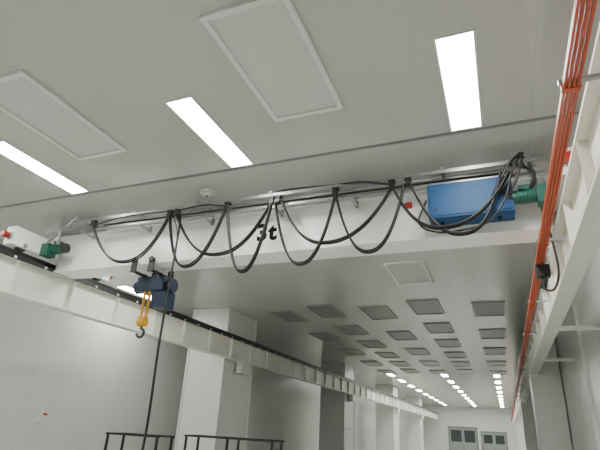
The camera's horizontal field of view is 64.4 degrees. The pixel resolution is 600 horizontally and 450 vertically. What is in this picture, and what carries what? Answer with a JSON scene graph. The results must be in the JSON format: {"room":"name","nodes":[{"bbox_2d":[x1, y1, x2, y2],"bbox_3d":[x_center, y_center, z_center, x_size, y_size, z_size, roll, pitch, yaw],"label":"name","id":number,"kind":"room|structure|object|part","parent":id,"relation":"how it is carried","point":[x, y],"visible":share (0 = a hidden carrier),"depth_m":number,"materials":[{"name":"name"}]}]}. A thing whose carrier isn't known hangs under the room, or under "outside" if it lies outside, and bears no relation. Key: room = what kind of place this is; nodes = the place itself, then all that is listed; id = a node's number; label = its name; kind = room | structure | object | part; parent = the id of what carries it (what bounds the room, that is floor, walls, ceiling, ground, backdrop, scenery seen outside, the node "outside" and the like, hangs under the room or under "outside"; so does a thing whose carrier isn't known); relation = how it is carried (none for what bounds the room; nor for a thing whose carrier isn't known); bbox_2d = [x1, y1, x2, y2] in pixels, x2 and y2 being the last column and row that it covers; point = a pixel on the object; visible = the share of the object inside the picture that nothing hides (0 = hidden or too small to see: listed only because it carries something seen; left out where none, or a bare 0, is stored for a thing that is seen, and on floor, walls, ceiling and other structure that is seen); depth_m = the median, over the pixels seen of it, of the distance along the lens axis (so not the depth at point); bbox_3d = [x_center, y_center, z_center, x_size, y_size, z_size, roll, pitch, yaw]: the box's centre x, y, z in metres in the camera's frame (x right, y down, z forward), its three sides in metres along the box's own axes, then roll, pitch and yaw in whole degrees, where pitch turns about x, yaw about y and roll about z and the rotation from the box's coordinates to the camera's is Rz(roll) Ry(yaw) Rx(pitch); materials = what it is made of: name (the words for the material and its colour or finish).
{"room":"clean room","nodes":[
{"label":"clean room","id":0,"kind":"room"},
{"bbox_2d":[0,294,406,449],"bbox_3d":[0.239,8.523,21.439,0.100,4.200,61.000,-6,-25,21],"label":"wall","id":1,"kind":"structure","parent":0,"point":[94,379],"depth_m":10.71,"materials":[{"name":"white paint"}]},
{"bbox_2d":[36,406,49,422],"bbox_3d":[-4.941,3.647,9.163,0.103,0.290,0.150,-6,-25,21],"label":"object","id":2,"kind":"object","parent":1,"relation":"attached to","point":[43,413],"visible":1,"depth_m":9.12,"materials":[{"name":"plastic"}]},
{"bbox_2d":[0,0,599,408],"bbox_3d":[4.848,6.054,20.541,9.800,0.100,61.200,-6,-25,21],"label":"ceiling","id":3,"kind":"structure","parent":0,"point":[117,63],"depth_m":4.84,"materials":[{"name":"white paint"}]},
{"bbox_2d":[0,140,88,194],"bbox_3d":[-3.107,-0.662,5.720,0.290,0.011,1.250,-6,-25,21],"label":"ceiling light","id":4,"kind":"object","parent":3,"relation":"attached to","point":[7,150],"depth_m":5.69,"materials":[{"name":"white plastic"}]},
{"bbox_2d":[0,69,127,160],"bbox_3d":[-2.437,-1.032,4.743,0.680,0.029,1.320,-6,-25,21],"label":"ceiling vent panel","id":5,"kind":"object","parent":3,"relation":"attached to","point":[22,96],"depth_m":4.70,"materials":[{"name":"white metal"}]},
{"bbox_2d":[116,285,150,299],"bbox_3d":[-3.731,1.590,11.069,0.290,0.011,1.250,-6,-25,21],"label":"ceiling light","id":6,"kind":"object","parent":3,"relation":"attached to","point":[127,288],"depth_m":10.79,"materials":[{"name":"white plastic"}]},
{"bbox_2d":[200,187,215,197],"bbox_3d":[-1.168,-0.394,6.003,0.200,0.081,0.200,-6,-25,21],"label":"smoke detector","id":7,"kind":"object","parent":3,"relation":"attached to","point":[207,192],"visible":1,"depth_m":5.96,"materials":[{"name":"white plastic"}]},
{"bbox_2d":[164,96,253,167],"bbox_3d":[-0.881,-0.906,4.857,0.290,0.011,1.250,-6,-25,21],"label":"ceiling light","id":8,"kind":"object","parent":3,"relation":"attached to","point":[187,108],"depth_m":4.77,"materials":[{"name":"white plastic"}]},
{"bbox_2d":[199,0,343,121],"bbox_3d":[-0.164,-1.281,3.863,0.680,0.029,1.320,-6,-25,21],"label":"ceiling vent panel","id":9,"kind":"object","parent":3,"relation":"attached to","point":[267,42],"depth_m":3.75,"materials":[{"name":"white metal"}]},
{"bbox_2d":[267,310,309,322],"bbox_3d":[-0.283,2.404,12.502,0.680,0.029,1.320,-6,-25,21],"label":"ceiling vent panel","id":10,"kind":"object","parent":3,"relation":"attached to","point":[289,316],"depth_m":12.46,"materials":[{"name":"grey metal"}]},
{"bbox_2d":[0,111,579,208],"bbox_3d":[-1.589,-0.550,5.794,9.580,0.003,0.045,-6,-25,21],"label":"trim","id":11,"kind":"structure","parent":3,"relation":"attached to","point":[576,112],"depth_m":5.12,"materials":[{"name":"grey metal"}]},
{"bbox_2d":[303,304,345,317],"bbox_3d":[0.626,2.135,11.754,0.680,0.029,1.320,-6,-25,21],"label":"ceiling vent panel","id":12,"kind":"object","parent":3,"relation":"attached to","point":[321,310],"depth_m":11.72,"materials":[{"name":"grey metal"}]},
{"bbox_2d":[309,333,342,341],"bbox_3d":[0.827,3.551,15.042,0.680,0.029,1.320,-6,-25,21],"label":"ceiling vent panel","id":13,"kind":"object","parent":3,"relation":"attached to","point":[325,337],"depth_m":15.01,"materials":[{"name":"grey metal"}]},
{"bbox_2d":[334,325,368,334],"bbox_3d":[1.514,3.053,13.786,0.680,0.029,1.320,-6,-25,21],"label":"ceiling vent panel","id":14,"kind":"object","parent":3,"relation":"attached to","point":[347,329],"depth_m":13.74,"materials":[{"name":"grey metal"}]},
{"bbox_2d":[338,349,365,354],"bbox_3d":[1.937,4.699,17.582,0.680,0.029,1.320,-6,-25,21],"label":"ceiling vent panel","id":15,"kind":"object","parent":3,"relation":"attached to","point":[347,351],"depth_m":17.54,"materials":[{"name":"grey metal"}]},
{"bbox_2d":[357,340,386,347],"bbox_3d":[2.402,3.971,15.818,0.680,0.029,1.320,-6,-25,21],"label":"ceiling vent panel","id":16,"kind":"object","parent":3,"relation":"attached to","point":[371,343],"depth_m":15.78,"materials":[{"name":"grey metal"}]},
{"bbox_2d":[358,306,397,319],"bbox_3d":[1.924,2.162,11.647,0.680,0.029,1.320,-6,-25,21],"label":"ceiling vent panel","id":17,"kind":"object","parent":3,"relation":"attached to","point":[373,312],"depth_m":11.62,"materials":[{"name":"grey metal"}]},
{"bbox_2d":[375,352,399,357],"bbox_3d":[3.290,4.888,17.850,0.680,0.029,1.320,-6,-25,21],"label":"ceiling vent panel","id":18,"kind":"object","parent":3,"relation":"attached to","point":[382,354],"depth_m":17.76,"materials":[{"name":"grey metal"}]},
{"bbox_2d":[386,331,416,340],"bbox_3d":[3.034,3.309,14.187,0.680,0.029,1.320,-6,-25,21],"label":"ceiling vent panel","id":19,"kind":"object","parent":3,"relation":"attached to","point":[396,335],"depth_m":14.12,"materials":[{"name":"grey metal"}]},
{"bbox_2d":[383,260,433,284],"bbox_3d":[1.993,0.885,8.651,0.680,0.029,1.320,-6,-25,21],"label":"ceiling vent panel","id":20,"kind":"object","parent":3,"relation":"attached to","point":[415,272],"depth_m":8.60,"materials":[{"name":"white metal"}]},
{"bbox_2d":[405,348,429,354],"bbox_3d":[4.144,4.456,16.727,0.680,0.029,1.320,-6,-25,21],"label":"ceiling vent panel","id":21,"kind":"object","parent":3,"relation":"attached to","point":[413,351],"depth_m":16.67,"materials":[{"name":"grey metal"}]},
{"bbox_2d":[406,299,444,314],"bbox_3d":[2.880,1.887,10.881,0.680,0.029,1.320,-6,-25,21],"label":"ceiling vent panel","id":22,"kind":"object","parent":3,"relation":"attached to","point":[429,306],"depth_m":10.83,"materials":[{"name":"grey metal"}]},
{"bbox_2d":[422,322,453,333],"bbox_3d":[3.768,2.805,12.913,0.680,0.029,1.320,-6,-25,21],"label":"ceiling vent panel","id":23,"kind":"object","parent":3,"relation":"attached to","point":[433,328],"depth_m":12.89,"materials":[{"name":"grey metal"}]},
{"bbox_2d":[434,339,460,347],"bbox_3d":[4.656,3.723,14.945,0.680,0.029,1.320,-6,-25,21],"label":"ceiling vent panel","id":24,"kind":"object","parent":3,"relation":"attached to","point":[442,343],"depth_m":14.89,"materials":[{"name":"grey metal"}]},
{"bbox_2d":[443,352,466,357],"bbox_3d":[5.544,4.641,16.977,0.680,0.029,1.320,-6,-25,21],"label":"ceiling vent panel","id":25,"kind":"object","parent":3,"relation":"attached to","point":[448,354],"depth_m":16.95,"materials":[{"name":"grey metal"}]},
{"bbox_2d":[433,28,482,131],"bbox_3d":[1.350,-1.151,3.993,0.290,0.011,1.250,-6,-25,21],"label":"ceiling light","id":26,"kind":"object","parent":3,"relation":"attached to","point":[456,53],"depth_m":3.89,"materials":[{"name":"white plastic"}]},
{"bbox_2d":[471,301,504,316],"bbox_3d":[4.262,1.905,10.742,0.680,0.029,1.320,-6,-25,21],"label":"ceiling vent panel","id":27,"kind":"object","parent":3,"relation":"attached to","point":[491,308],"depth_m":10.70,"materials":[{"name":"grey metal"}]},
{"bbox_2d":[478,329,505,338],"bbox_3d":[5.372,3.052,13.282,0.680,0.029,1.320,-6,-25,21],"label":"ceiling vent panel","id":28,"kind":"object","parent":3,"relation":"attached to","point":[484,333],"depth_m":13.23,"materials":[{"name":"grey metal"}]},
{"bbox_2d":[483,348,505,354],"bbox_3d":[6.482,4.199,15.822,0.680,0.029,1.320,-6,-25,21],"label":"ceiling vent panel","id":29,"kind":"object","parent":3,"relation":"attached to","point":[488,351],"depth_m":15.85,"materials":[{"name":"grey metal"}]},
{"bbox_2d":[360,361,382,365],"bbox_3d":[3.047,5.846,20.122,0.680,0.029,1.320,-6,-25,21],"label":"ceiling vent panel","id":30,"kind":"object","parent":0,"point":[370,363],"depth_m":20.18,"materials":[{"name":"grey metal"}]},
{"bbox_2d":[377,370,396,373],"bbox_3d":[4.156,6.993,22.662,0.680,0.029,1.320,-6,-25,21],"label":"ceiling vent panel","id":31,"kind":"object","parent":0,"point":[382,371],"depth_m":22.65,"materials":[{"name":"grey metal"}]},
{"bbox_2d":[389,361,410,365],"bbox_3d":[4.178,5.806,19.882,0.680,0.029,1.320,-6,-25,21],"label":"ceiling vent panel","id":32,"kind":"object","parent":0,"point":[396,363],"depth_m":19.76,"materials":[{"name":"grey metal"}]},
{"bbox_2d":[400,369,419,372],"bbox_3d":[5.066,6.724,21.914,0.680,0.029,1.320,-6,-25,21],"label":"ceiling vent panel","id":33,"kind":"object","parent":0,"point":[404,370],"depth_m":21.86,"materials":[{"name":"grey metal"}]},
{"bbox_2d":[419,361,439,365],"bbox_3d":[5.254,5.603,19.267,0.680,0.029,1.320,-6,-25,21],"label":"ceiling vent panel","id":34,"kind":"object","parent":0,"point":[425,363],"depth_m":19.30,"materials":[{"name":"grey metal"}]},
{"bbox_2d":[429,370,447,373],"bbox_3d":[6.364,6.751,21.807,0.680,0.029,1.320,-6,-25,21],"label":"ceiling vent panel","id":35,"kind":"object","parent":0,"point":[432,371],"depth_m":21.66,"materials":[{"name":"grey metal"}]},
{"bbox_2d":[450,361,470,366],"bbox_3d":[6.432,5.559,19.009,0.680,0.029,1.320,-6,-25,21],"label":"ceiling vent panel","id":36,"kind":"object","parent":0,"point":[456,364],"depth_m":19.09,"materials":[{"name":"grey metal"}]},
{"bbox_2d":[456,369,474,373],"bbox_3d":[7.320,6.476,21.041,0.680,0.029,1.320,-6,-25,21],"label":"ceiling vent panel","id":37,"kind":"object","parent":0,"point":[461,371],"depth_m":21.06,"materials":[{"name":"grey metal"}]},
{"bbox_2d":[422,406,517,449],"bbox_3d":[16.041,19.711,45.563,9.600,4.200,0.100,-6,-25,21],"label":"wall","id":38,"kind":"structure","parent":0,"point":[435,431],"depth_m":45.90,"materials":[{"name":"white paint"}]},
{"bbox_2d":[448,426,478,449],"bbox_3d":[15.544,20.524,45.300,2.700,2.450,0.089,-6,-25,21],"label":"door","id":39,"kind":"structure","parent":38,"relation":"in","point":[460,438],"depth_m":45.37,"materials":[{"name":"grey metal"}]},
{"bbox_2d":[480,431,507,449],"bbox_3d":[18.087,20.381,44.253,2.300,2.150,0.089,-6,-25,21],"label":"door","id":40,"kind":"structure","parent":38,"relation":"in","point":[490,440],"depth_m":44.37,"materials":[{"name":"grey metal"}]},
{"bbox_2d":[487,361,505,365],"bbox_3d":[7.592,5.346,18.362,0.680,0.029,1.320,-6,-25,21],"label":"ceiling vent panel","id":41,"kind":"object","parent":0,"point":[490,363],"depth_m":18.35,"materials":[{"name":"grey metal"}]},
{"bbox_2d":[489,371,506,374],"bbox_3d":[8.702,6.494,20.902,0.680,0.029,1.320,-6,-25,21],"label":"ceiling vent panel","id":42,"kind":"object","parent":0,"point":[491,372],"depth_m":20.89,"materials":[{"name":"grey metal"}]},
{"bbox_2d":[555,243,599,449],"bbox_3d":[9.238,7.534,17.954,0.100,4.200,61.000,-6,-25,21],"label":"wall","id":43,"kind":"structure","parent":0,"point":[587,297],"depth_m":8.03,"materials":[{"name":"white paint"}]},
{"bbox_2d":[571,299,599,449],"bbox_3d":[4.598,2.823,7.523,0.049,4.190,0.100,-6,-25,21],"label":"trim","id":44,"kind":"structure","parent":43,"relation":"attached to","point":[583,361],"depth_m":7.64,"materials":[{"name":"grey metal"}]},
{"bbox_3d":[4.629,10.002,18.853,9.800,0.100,61.200,-6,-25,21],"label":"floor","id":45,"kind":"structure","parent":0,"visible":0},
{"bbox_2d":[104,432,174,449],"bbox_3d":[-3.092,4.578,8.879,1.250,1.245,0.530,-6,-25,21],"label":"railing","id":46,"kind":"object","parent":45,"relation":"on","point":[157,437],"visible":1,"depth_m":9.04,"materials":[{"name":"black metal"}]},
{"bbox_2d":[174,308,256,449],"bbox_3d":[-2.082,4.357,11.993,1.080,4.198,1.550,-6,-25,21],"label":"structural column","id":47,"kind":"structure","parent":45,"relation":"on","point":[215,400],"depth_m":11.54,"materials":[{"name":"white paint"}]},
{"bbox_2d":[0,244,438,419],"bbox_3d":[2.796,7.736,21.858,0.238,0.875,57.000,-6,-25,21],"label":"beam","id":48,"kind":"structure","parent":47,"relation":"attached to","point":[24,277],"depth_m":9.00,"materials":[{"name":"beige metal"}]},
{"bbox_2d":[0,147,571,449],"bbox_3d":[-0.557,1.357,5.566,6.970,3.420,2.070,-6,-25,21],"label":"crane","id":49,"kind":"object","parent":48,"relation":"on","point":[494,210],"visible":0.95,"depth_m":5.55,"materials":[{"name":"white metal"}]},
{"bbox_3d":[-3.504,0.345,6.832,0.420,0.210,0.160,-6,-25,21],"label":"travel motor","id":50,"kind":"part","parent":49,"relation":"part of","materials":[{"name":"green paint"}]},
{"bbox_3d":[-3.311,0.152,6.926,0.950,0.420,0.405,-6,-25,21],"label":"festoon arm","id":51,"kind":"part","parent":49,"relation":"part of","materials":[{"name":"metal"}]},
{"bbox_3d":[-2.076,1.172,6.330,0.144,0.668,0.110,-6,-25,21],"label":"chain and hook","id":52,"kind":"part","parent":49,"relation":"part of","materials":[{"name":"yellow paint"}]},
{"bbox_2d":[141,213,180,449],"bbox_3d":[-1.623,1.312,5.351,0.204,3.224,0.124,-6,-25,21],"label":"pendant","id":53,"kind":"object","parent":49,"relation":"attached to","point":[178,215],"depth_m":5.47,"materials":[{"name":"black rubber"}]},
{"bbox_2d":[404,202,411,208],"bbox_3d":[1.199,-0.217,5.273,0.080,0.060,0.050,-6,-25,21],"label":"warning lamp","id":54,"kind":"object","parent":49,"relation":"attached to","point":[408,204],"depth_m":5.26,"materials":[{"name":"red plastic"}]},
{"bbox_3d":[2.220,-0.284,4.615,0.420,0.210,0.160,-6,-25,21],"label":"travel motor","id":55,"kind":"part","parent":49,"relation":"part of","materials":[{"name":"green paint"}]},
{"bbox_2d":[183,434,283,449],"bbox_3d":[-1.353,4.799,9.201,2.000,1.270,0.530,-6,-25,21],"label":"railing","id":56,"kind":"object","parent":45,"relation":"on","point":[238,439],"visible":1,"depth_m":9.32,"materials":[{"name":"black metal"}]},
{"bbox_2d":[319,362,354,449],"bbox_3d":[1.617,8.182,20.460,1.080,4.198,1.550,-6,-25,21],"label":"structural column","id":57,"kind":"structure","parent":45,"relation":"on","point":[337,413],"depth_m":19.92,"materials":[{"name":"white paint"}]},
{"bbox_2d":[348,427,350,439],"bbox_3d":[2.083,8.790,20.041,0.006,0.500,0.400,-6,-25,21],"label":"notice","id":58,"kind":"object","parent":57,"relation":"attached to","point":[349,428],"visible":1,"depth_m":20.05,"materials":[{"name":"paper"}]},
{"bbox_2d":[375,385,399,449],"bbox_3d":[5.317,12.006,28.926,1.080,4.198,1.550,-6,-25,21],"label":"structural column","id":59,"kind":"structure","parent":45,"relation":"on","point":[387,419],"depth_m":28.33,"materials":[{"name":"white paint"}]},
{"bbox_2d":[405,397,423,449],"bbox_3d":[9.017,15.830,37.393,1.080,4.198,1.550,-6,-25,21],"label":"structural column","id":60,"kind":"structure","parent":45,"relation":"on","point":[414,432],"depth_m":36.77,"materials":[{"name":"white paint"}]},
{"bbox_2d":[515,420,520,449],"bbox_3d":[16.974,15.948,36.633,0.635,4.198,1.232,-6,-25,21],"label":"structural column","id":61,"kind":"structure","parent":45,"relation":"on","point":[516,421],"depth_m":36.12,"materials":[{"name":"beige metal"}]},
{"bbox_2d":[517,413,525,449],"bbox_3d":[13.275,12.124,28.167,0.635,4.198,1.232,-6,-25,21],"label":"structural column","id":62,"kind":"structure","parent":45,"relation":"on","point":[519,416],"depth_m":27.67,"materials":[{"name":"beige metal"}]},
{"bbox_2d":[520,371,537,449],"bbox_3d":[9.575,8.300,19.700,0.635,4.198,1.232,-6,-25,21],"label":"structural column","id":63,"kind":"structure","parent":45,"relation":"on","point":[528,420],"depth_m":19.23,"materials":[{"name":"white paint"}]},
{"bbox_2d":[528,321,571,449],"bbox_3d":[5.875,4.475,11.233,0.635,4.198,1.232,-6,-25,21],"label":"structural column","id":64,"kind":"structure","parent":45,"relation":"on","point":[548,401],"depth_m":10.79,"materials":[{"name":"white paint"}]},
{"bbox_2d":[513,22,599,422],"bbox_3d":[9.310,6.920,19.381,0.655,0.655,57.000,-6,-25,21],"label":"beam","id":65,"kind":"structure","parent":64,"relation":"on","point":[578,216],"depth_m":4.01,"materials":[{"name":"beige metal"}]},
{"bbox_2d":[511,0,599,420],"bbox_3d":[8.708,6.879,19.071,0.229,0.065,56.000,-6,-25,21],"label":"rail","id":66,"kind":"object","parent":65,"relation":"attached to","point":[583,13],"visible":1,"depth_m":2.59,"materials":[{"name":"orange plastic"}]}
]}

